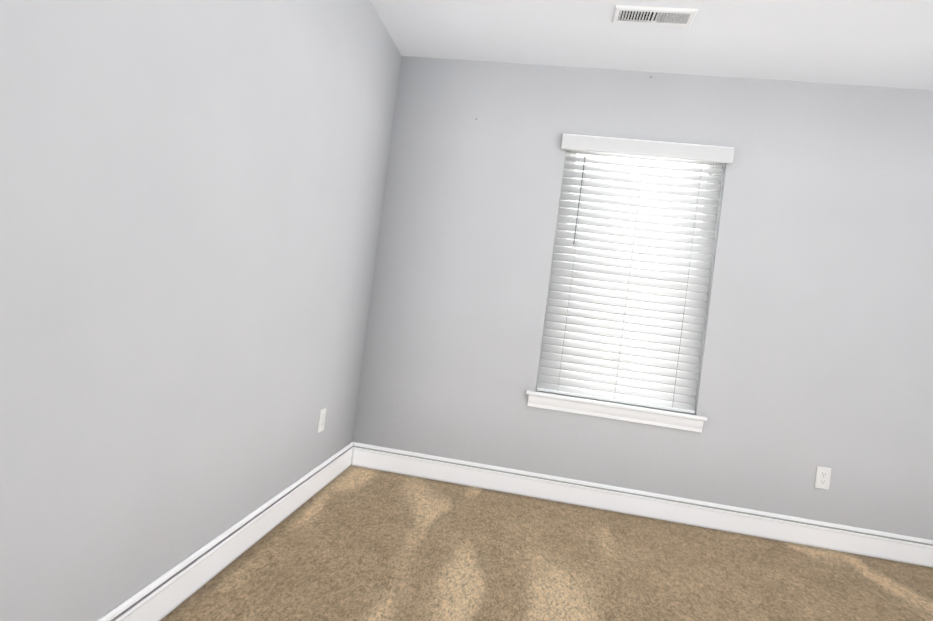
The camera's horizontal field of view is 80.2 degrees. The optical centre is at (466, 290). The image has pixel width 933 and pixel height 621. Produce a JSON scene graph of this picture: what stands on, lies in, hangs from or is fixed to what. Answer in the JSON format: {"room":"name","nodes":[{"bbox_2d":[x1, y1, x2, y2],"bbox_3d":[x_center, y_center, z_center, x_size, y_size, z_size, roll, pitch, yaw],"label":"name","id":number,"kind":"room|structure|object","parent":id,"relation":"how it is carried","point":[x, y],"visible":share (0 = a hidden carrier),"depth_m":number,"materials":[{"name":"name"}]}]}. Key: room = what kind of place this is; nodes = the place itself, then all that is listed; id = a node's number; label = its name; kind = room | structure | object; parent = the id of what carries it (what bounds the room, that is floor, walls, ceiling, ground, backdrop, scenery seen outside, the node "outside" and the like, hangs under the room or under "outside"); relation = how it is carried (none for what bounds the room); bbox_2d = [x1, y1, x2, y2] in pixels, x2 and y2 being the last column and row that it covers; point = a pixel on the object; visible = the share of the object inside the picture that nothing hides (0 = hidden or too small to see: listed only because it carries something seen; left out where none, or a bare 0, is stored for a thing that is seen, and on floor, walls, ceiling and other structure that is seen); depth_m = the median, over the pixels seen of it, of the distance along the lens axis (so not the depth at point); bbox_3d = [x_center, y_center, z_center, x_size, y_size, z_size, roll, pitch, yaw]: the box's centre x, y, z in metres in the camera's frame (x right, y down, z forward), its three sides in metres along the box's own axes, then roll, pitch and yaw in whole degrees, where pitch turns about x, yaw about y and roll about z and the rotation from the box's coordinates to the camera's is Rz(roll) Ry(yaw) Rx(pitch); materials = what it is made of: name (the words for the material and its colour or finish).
{"room":"empty bedroom","nodes":[
{"label":"empty bedroom","id":0,"kind":"room"},
{"bbox_2d":[0,0,401,620],"bbox_3d":[-0.877,-0.251,1.392,0.140,2.440,3.840,7,-1,8],"label":"wall","id":1,"kind":"structure","parent":0,"point":[191,197],"depth_m":1.52,"materials":[{"name":"grey paint"}]},
{"bbox_2d":[96,442,352,620],"bbox_3d":[-0.936,0.915,1.436,0.017,0.153,3.700,7,-1,8],"label":"baseboard","id":2,"kind":"structure","parent":1,"relation":"attached to","point":[161,597],"depth_m":1.93,"materials":[{"name":"white wood"}]},
{"bbox_2d":[317,408,325,432],"bbox_3d":[-0.716,0.643,2.746,0.008,0.114,0.070,7,-1,8],"label":"electrical outlet","id":3,"kind":"object","parent":1,"relation":"attached to","point":[321,420],"visible":1,"depth_m":2.73,"materials":[{"name":"white plastic"}]},
{"bbox_2d":[160,465,932,620],"bbox_3d":[1.009,1.244,1.150,4.280,0.060,3.980,7,-1,8],"label":"floor","id":4,"kind":"structure","parent":0,"point":[353,543],"depth_m":2.31,"materials":[{"name":"carpet"}]},
{"bbox_2d":[352,56,932,539],"bbox_3d":[1.436,0.061,3.065,4.280,2.440,0.140,7,-1,8],"label":"wall","id":5,"kind":"structure","parent":0,"point":[818,340],"depth_m":3.01,"materials":[{"name":"grey paint"}]},
{"bbox_2d":[526,390,706,432],"bbox_3d":[0.816,0.667,3.089,0.971,0.087,0.114,7,-1,8],"label":"window sill","id":6,"kind":"structure","parent":5,"relation":"attached to","point":[626,412],"depth_m":3.04,"materials":[{"name":"white wood"}]},
{"bbox_2d":[536,149,721,388],"bbox_3d":[0.923,-0.090,3.176,0.871,1.445,0.050,7,-1,8],"label":"window","id":7,"kind":"structure","parent":5,"relation":"in","point":[709,166],"depth_m":3.21,"materials":[{"name":"white glass"}]},
{"bbox_2d":[537,133,734,413],"bbox_3d":[0.910,-0.104,3.089,0.919,1.464,0.098,7,-1,8],"label":"window blind","id":8,"kind":"object","parent":7,"relation":"attached to","point":[637,345],"visible":0.9,"depth_m":3.10,"materials":[{"name":"plastic"}]},
{"bbox_2d":[351,442,932,567],"bbox_3d":[1.279,1.213,2.974,4.000,0.153,0.017,7,-1,8],"label":"baseboard","id":9,"kind":"structure","parent":5,"relation":"attached to","point":[842,538],"depth_m":3.01,"materials":[{"name":"white wood"}]},
{"bbox_2d":[815,466,830,489],"bbox_3d":[1.869,0.983,2.901,0.070,0.114,0.008,7,-1,8],"label":"electrical outlet","id":10,"kind":"object","parent":5,"relation":"attached to","point":[823,476],"visible":1,"depth_m":2.90,"materials":[{"name":"white plastic"}]},
{"bbox_2d":[370,0,932,89],"bbox_3d":[1.325,-1.255,1.180,4.280,0.100,3.980,7,-1,8],"label":"ceiling","id":11,"kind":"structure","parent":0,"point":[883,43],"depth_m":2.70,"materials":[{"name":"white paint"}]},
{"bbox_2d":[612,5,698,26],"bbox_3d":[0.849,-1.243,2.512,0.355,0.012,0.140,7,-1,8],"label":"ceiling vent","id":12,"kind":"object","parent":11,"relation":"in","point":[668,16],"visible":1,"depth_m":2.50,"materials":[{"name":"white metal"}]}
]}

